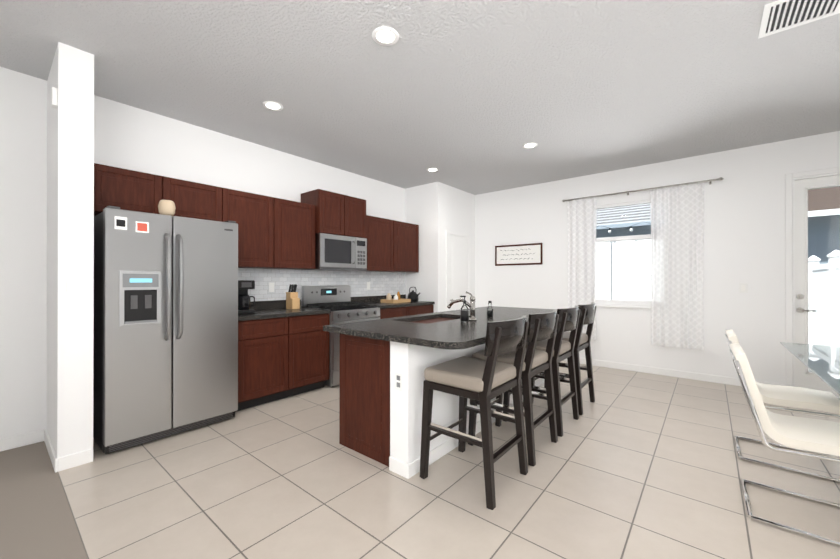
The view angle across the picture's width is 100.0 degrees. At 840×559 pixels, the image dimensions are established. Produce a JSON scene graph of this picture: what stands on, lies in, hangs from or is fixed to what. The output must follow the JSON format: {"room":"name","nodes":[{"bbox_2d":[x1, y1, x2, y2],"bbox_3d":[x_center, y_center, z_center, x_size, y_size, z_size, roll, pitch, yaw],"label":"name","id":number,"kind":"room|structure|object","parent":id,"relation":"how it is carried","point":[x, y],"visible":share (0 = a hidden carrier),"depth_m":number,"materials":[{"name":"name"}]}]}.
{"room":"dining room and kitchen","nodes":[
{"label":"dining room and kitchen","id":0,"kind":"room"},
{"bbox_2d":[0,361,839,558],"bbox_3d":[-0.152,1.313,1.159,6.620,0.100,9.750,0,0,39],"label":"floor","id":1,"kind":"structure","parent":0,"point":[634,465],"depth_m":2.09,"materials":[{"name":"ceramic tile"},{"name":"grout"}]},
{"bbox_2d":[93,206,237,453],"bbox_3d":[-2.182,0.372,3.039,0.801,1.793,0.910,0,0,39],"label":"refrigerator","id":2,"kind":"object","parent":1,"relation":"on","point":[165,344],"visible":0.98,"depth_m":2.74,"materials":[{"name":"silver metal"}]},
{"bbox_2d":[158,200,175,215],"bbox_3d":[-2.111,-0.592,2.939,0.120,0.130,0.120,0,0,39],"label":"jar","id":3,"kind":"object","parent":2,"relation":"on","point":[166,207],"visible":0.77,"depth_m":2.90,"materials":[{"name":"beige ceramic"}]},
{"bbox_2d":[235,299,330,411],"bbox_3d":[-1.615,0.761,3.899,0.640,1.020,1.040,0,0,39],"label":"base cabinet","id":4,"kind":"object","parent":1,"relation":"on","point":[283,351],"visible":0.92,"depth_m":3.67,"materials":[{"name":"brown wood"}]},
{"bbox_2d":[238,280,254,313],"bbox_3d":[-1.841,0.179,3.660,0.241,0.340,0.212,0,0,39],"label":"coffee maker","id":5,"kind":"object","parent":4,"relation":"on","point":[244,301],"visible":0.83,"depth_m":3.58,"materials":[{"name":"black plastic"}]},
{"bbox_2d":[286,284,299,308],"bbox_3d":[-1.515,0.204,4.200,0.140,0.293,0.100,0,0,39],"label":"knife block","id":6,"kind":"object","parent":4,"relation":"on","point":[292,300],"visible":1,"depth_m":4.17,"materials":[{"name":"brown wood"}]},
{"bbox_2d":[302,285,379,386],"bbox_3d":[-0.996,0.677,4.565,0.718,1.190,0.761,0,0,39],"label":"range","id":7,"kind":"object","parent":1,"relation":"on","point":[339,303],"visible":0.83,"depth_m":4.44,"materials":[{"name":"silver metal"}]},
{"bbox_2d":[351,294,434,318],"bbox_3d":[-0.401,0.765,5.379,0.640,1.020,1.237,0,0,39],"label":"base cabinet","id":8,"kind":"object","parent":1,"relation":"on","point":[389,310],"visible":0.29,"depth_m":5.23,"materials":[{"name":"brown wood"}]},
{"bbox_2d":[381,292,410,302],"bbox_3d":[-0.374,0.273,5.450,0.260,0.162,0.400,0,0,39],"label":"tray","id":9,"kind":"object","parent":8,"relation":"on","point":[396,299],"visible":1,"depth_m":5.36,"materials":[{"name":"brown wood"}]},
{"bbox_2d":[407,287,419,301],"bbox_3d":[-0.090,0.237,5.696,0.246,0.235,0.177,0,0,39],"label":"kettle","id":10,"kind":"object","parent":8,"relation":"on","point":[413,296],"visible":0.98,"depth_m":5.65,"materials":[{"name":"black plastic"}]},
{"bbox_2d":[339,335,543,478],"bbox_3d":[0.415,0.829,3.405,0.732,0.880,2.434,0,0,39],"label":"kitchen island","id":11,"kind":"object","parent":1,"relation":"on","point":[385,363],"depth_m":2.45,"materials":[{"name":"brown wood"}]},
{"bbox_2d":[323,307,551,350],"bbox_3d":[0.565,0.375,3.283,1.200,0.053,2.620,0,0,39],"label":"island countertop","id":12,"kind":"structure","parent":11,"relation":"on","point":[444,330],"depth_m":2.55,"materials":[{"name":"grey stone"}]},
{"bbox_2d":[460,296,468,322],"bbox_3d":[0.357,0.239,2.846,0.074,0.216,0.067,0,0,39],"label":"soap dispenser","id":13,"kind":"object","parent":12,"relation":"on","point":[464,315],"visible":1,"depth_m":2.83,"materials":[{"name":"clear glass"}]},
{"bbox_2d":[487,301,492,316],"bbox_3d":[0.651,0.274,3.277,0.060,0.149,0.060,0,0,39],"label":"bottle","id":14,"kind":"object","parent":12,"relation":"on","point":[489,313],"visible":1,"depth_m":3.26,"materials":[{"name":"clear glass"}]},
{"bbox_2d":[420,315,528,509],"bbox_3d":[0.369,0.752,2.266,0.564,1.032,0.501,0,0,39],"label":"stool","id":15,"kind":"object","parent":1,"relation":"on","point":[483,382],"visible":1,"depth_m":2.15,"materials":[{"name":"black wood"}]},
{"bbox_2d":[468,310,558,466],"bbox_3d":[0.740,0.753,2.718,0.564,1.032,0.501,0,0,39],"label":"stool","id":16,"kind":"object","parent":1,"relation":"on","point":[542,326],"visible":0.65,"depth_m":2.54,"materials":[{"name":"black wood"}]},
{"bbox_2d":[502,306,579,436],"bbox_3d":[1.111,0.755,3.171,0.564,1.032,0.501,0,0,39],"label":"stool","id":17,"kind":"object","parent":1,"relation":"on","point":[568,319],"visible":0.52,"depth_m":2.97,"materials":[{"name":"black wood"}]},
{"bbox_2d":[531,302,596,414],"bbox_3d":[1.482,0.756,3.623,0.564,1.032,0.501,0,0,39],"label":"stool","id":18,"kind":"object","parent":1,"relation":"on","point":[586,316],"visible":0.56,"depth_m":3.43,"materials":[{"name":"black wood"}]},
{"bbox_2d":[725,329,839,482],"bbox_3d":[2.561,0.833,2.511,0.575,0.869,0.452,0,0,38],"label":"dining chair","id":19,"kind":"object","parent":1,"relation":"on","point":[827,403],"visible":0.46,"depth_m":2.39,"materials":[{"name":"beige leather"}]},
{"bbox_2d":[729,343,839,546],"bbox_3d":[2.053,0.831,1.892,0.575,0.869,0.452,0,0,38],"label":"dining chair","id":20,"kind":"object","parent":1,"relation":"on","point":[812,435],"visible":1,"depth_m":1.84,"materials":[{"name":"silver metal"}]},
{"bbox_2d":[780,342,839,394],"bbox_3d":[2.775,0.890,1.876,1.000,0.750,1.870,0,0,39],"label":"dining table","id":21,"kind":"object","parent":1,"relation":"on","point":[822,362],"visible":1,"depth_m":2.27,"materials":[{"name":"clear glass"}]},
{"bbox_2d":[0,42,839,457],"bbox_3d":[-0.097,-0.157,1.137,6.740,2.840,10.020,0,0,39],"label":"wall","id":22,"kind":"structure","parent":0,"point":[50,156],"depth_m":3.99,"materials":[{"name":"white paint"}]},
{"bbox_2d":[0,430,41,451],"bbox_3d":[-4.325,1.218,1.093,0.012,0.090,4.355,0,0,39],"label":"baseboard","id":23,"kind":"structure","parent":22,"relation":"attached to","point":[21,440],"depth_m":2.67,"materials":[{"name":"white"}]},
{"bbox_2d":[42,429,59,472],"bbox_3d":[-2.657,1.222,2.535,0.702,0.090,0.015,0,0,39],"label":"baseboard","id":24,"kind":"structure","parent":22,"relation":"attached to","point":[55,461],"depth_m":2.46,"materials":[{"name":"white"}]},
{"bbox_2d":[51,87,57,107],"bbox_3d":[-2.440,-1.213,2.351,0.060,0.120,0.027,0,0,39],"label":"door chime","id":25,"kind":"object","parent":22,"relation":"attached to","point":[54,91],"depth_m":2.33,"materials":[{"name":"white plastic"}]},
{"bbox_2d":[94,163,173,216],"bbox_3d":[-2.525,-0.722,3.028,0.340,0.380,0.551,0,0,39],"label":"upper cabinet","id":26,"kind":"object","parent":22,"relation":"attached to","point":[126,189],"depth_m":2.91,"materials":[{"name":"brown wood"}]},
{"bbox_2d":[174,178,225,221],"bbox_3d":[-2.251,-0.721,3.363,0.340,0.380,0.552,0,0,39],"label":"upper cabinet","id":27,"kind":"object","parent":22,"relation":"attached to","point":[195,200],"depth_m":3.32,"materials":[{"name":"brown wood"}]},
{"bbox_2d":[226,188,281,268],"bbox_3d":[-1.888,-0.520,3.805,0.340,0.780,0.591,0,0,39],"label":"upper cabinet","id":28,"kind":"object","parent":22,"relation":"attached to","point":[275,233],"depth_m":3.74,"materials":[{"name":"brown wood"}]},
{"bbox_2d":[282,199,314,269],"bbox_3d":[-1.588,-0.519,4.171,0.340,0.780,0.592,0,0,39],"label":"upper cabinet","id":29,"kind":"object","parent":22,"relation":"attached to","point":[298,237],"depth_m":4.11,"materials":[{"name":"brown wood"}]},
{"bbox_2d":[238,268,404,306],"bbox_3d":[-1.226,0.123,4.874,0.012,0.500,3.067,0,0,39],"label":"backsplash","id":30,"kind":"structure","parent":22,"relation":"attached to","point":[272,284],"depth_m":4.68,"materials":[{"name":"white tile"}]},
{"bbox_2d":[301,189,349,236],"bbox_3d":[-1.233,-0.833,4.553,0.404,0.530,0.440,0,0,39],"label":"upper cabinet","id":31,"kind":"object","parent":22,"relation":"attached to","point":[331,209],"depth_m":4.40,"materials":[{"name":"brown wood"}]},
{"bbox_2d":[301,233,366,270],"bbox_3d":[-1.106,-0.342,4.659,0.467,0.440,0.753,0,0,39],"label":"microwave","id":32,"kind":"object","parent":31,"relation":"attached to","point":[338,253],"visible":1,"depth_m":4.49,"materials":[{"name":"silver metal"}]},
{"bbox_2d":[350,196,369,238],"bbox_3d":[-1.029,-0.832,4.802,0.404,0.530,0.439,0,0,39],"label":"upper cabinet","id":33,"kind":"object","parent":22,"relation":"attached to","point":[359,221],"depth_m":4.75,"materials":[{"name":"brown wood"}]},
{"bbox_2d":[365,216,397,270],"bbox_3d":[-0.702,-0.516,5.251,0.340,0.780,0.661,0,0,39],"label":"upper cabinet","id":34,"kind":"object","parent":22,"relation":"attached to","point":[382,245],"depth_m":5.17,"materials":[{"name":"brown wood"}]},
{"bbox_2d":[394,221,418,271],"bbox_3d":[-0.358,-0.515,5.670,0.340,0.780,0.661,0,0,39],"label":"upper cabinet","id":35,"kind":"object","parent":22,"relation":"attached to","point":[408,233],"depth_m":5.62,"materials":[{"name":"brown wood"}]},
{"bbox_2d":[446,230,470,310],"bbox_3d":[0.692,0.231,6.064,0.068,2.090,0.760,0,0,39],"label":"door","id":36,"kind":"structure","parent":22,"relation":"attached to","point":[458,265],"depth_m":6.05,"materials":[{"name":"white"}]},
{"bbox_2d":[495,243,542,265],"bbox_3d":[1.657,-0.419,5.972,0.840,0.350,0.018,0,0,39],"label":"wall sign","id":37,"kind":"object","parent":22,"relation":"attached to","point":[525,254],"visible":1,"depth_m":5.95,"materials":[{"name":"brown wood"}]},
{"bbox_2d":[596,200,650,308],"bbox_3d":[2.929,-0.344,4.984,1.050,1.485,0.135,0,0,39],"label":"window","id":38,"kind":"structure","parent":22,"relation":"in","point":[625,304],"depth_m":5.01,"materials":[{"name":"white plastic"}]},
{"bbox_2d":[562,177,723,201],"bbox_3d":[2.943,-1.212,4.861,1.890,0.060,0.108,0,0,39],"label":"curtain rod","id":39,"kind":"object","parent":22,"relation":"attached to","point":[709,181],"visible":0.96,"depth_m":4.71,"materials":[{"name":"silver metal"}]},
{"bbox_2d":[567,196,596,339],"bbox_3d":[2.412,-0.176,5.256,0.414,2.101,0.062,0,0,39],"label":"curtain","id":40,"kind":"object","parent":39,"relation":"hanging from","point":[581,216],"visible":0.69,"depth_m":5.26,"materials":[{"name":"white fabric"}]},
{"bbox_2d":[650,182,703,349],"bbox_3d":[3.296,-0.178,4.529,0.564,2.101,0.063,0,0,39],"label":"curtain","id":41,"kind":"object","parent":39,"relation":"hanging from","point":[677,228],"visible":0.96,"depth_m":4.53,"materials":[{"name":"white fabric"}]},
{"bbox_2d":[563,358,785,385],"bbox_3d":[2.559,1.229,5.230,4.009,0.090,0.015,0,0,39],"label":"baseboard","id":42,"kind":"structure","parent":22,"relation":"attached to","point":[645,369],"depth_m":4.63,"materials":[{"name":"white wood"}]},
{"bbox_2d":[739,283,747,292],"bbox_3d":[3.840,0.101,4.187,0.075,0.116,0.009,0,0,39],"label":"switch plate","id":43,"kind":"object","parent":22,"relation":"attached to","point":[743,287],"depth_m":4.18,"materials":[{"name":"white plastic"}]},
{"bbox_2d":[785,167,839,397],"bbox_3d":[4.553,0.043,3.679,1.045,2.455,0.190,0,0,39],"label":"door","id":44,"kind":"structure","parent":22,"relation":"attached to","point":[798,185],"depth_m":3.91,"materials":[{"name":"white wood"}]},
{"bbox_2d":[0,0,839,194],"bbox_3d":[-0.097,-1.627,1.141,6.740,0.100,10.020,0,0,39],"label":"ceiling","id":45,"kind":"structure","parent":0,"point":[471,96],"depth_m":2.72,"materials":[{"name":"grey paint"}]},
{"bbox_2d":[262,101,282,110],"bbox_3d":[-1.329,-1.568,3.186,0.175,0.006,0.175,0,0,33],"label":"recessed light","id":46,"kind":"object","parent":45,"relation":"in","point":[275,106],"depth_m":3.18,"materials":[{"name":"white plastic"}]},
{"bbox_2d":[372,27,398,45],"bbox_3d":[-0.223,-1.570,2.279,0.175,0.006,0.175,0,0,33],"label":"recessed light","id":47,"kind":"object","parent":45,"relation":"in","point":[381,35],"depth_m":2.27,"materials":[{"name":"white plastic"}]},
{"bbox_2d":[427,168,438,171],"bbox_3d":[0.180,-1.563,5.026,0.175,0.006,0.175,0,0,33],"label":"recessed light","id":48,"kind":"object","parent":45,"relation":"in","point":[429,169],"depth_m":5.01,"materials":[{"name":"white plastic"}]},
{"bbox_2d":[522,142,537,148],"bbox_3d":[1.286,-1.565,4.119,0.175,0.006,0.175,0,0,33],"label":"recessed light","id":49,"kind":"object","parent":45,"relation":"in","point":[530,145],"depth_m":4.12,"materials":[{"name":"white plastic"}]},
{"bbox_2d":[758,0,839,38],"bbox_3d":[2.223,-1.568,2.045,0.350,0.011,0.350,0,0,39],"label":"ceiling vent","id":50,"kind":"object","parent":45,"relation":"in","point":[780,15],"visible":1,"depth_m":2.07,"materials":[{"name":"white metal"}]},
{"label":"outside","id":51,"kind":"structure","parent":0,"visible":0},
{"bbox_3d":[11.302,1.367,13.848,24.000,0.100,24.100,0,0,39],"label":"ground","id":52,"kind":"structure","parent":51,"visible":0},
{"bbox_2d":[596,221,650,300],"bbox_3d":[1.724,0.054,9.584,10.601,2.464,0.217,0,0,39],"label":"fence","id":53,"kind":"object","parent":52,"relation":"on","point":[643,254],"depth_m":7.47,"materials":[{"name":"white plastic"}]},
{"bbox_2d":[596,186,839,263],"bbox_3d":[8.924,-1.611,10.957,30.000,5.800,6.600,0,0,39],"label":"house","id":54,"kind":"structure","parent":52,"relation":"on","point":[829,199],"depth_m":7.91,"materials":[{"name":"blue-gray painted stucco"},{"name":"white trim"}]},
{"bbox_2d":[808,250,839,346],"bbox_3d":[6.261,0.100,5.593,0.520,2.350,3.665,0,0,39],"label":"fence","id":55,"kind":"object","parent":52,"relation":"on","point":[822,337],"depth_m":5.74,"materials":[{"name":"white plastic"}]}
]}

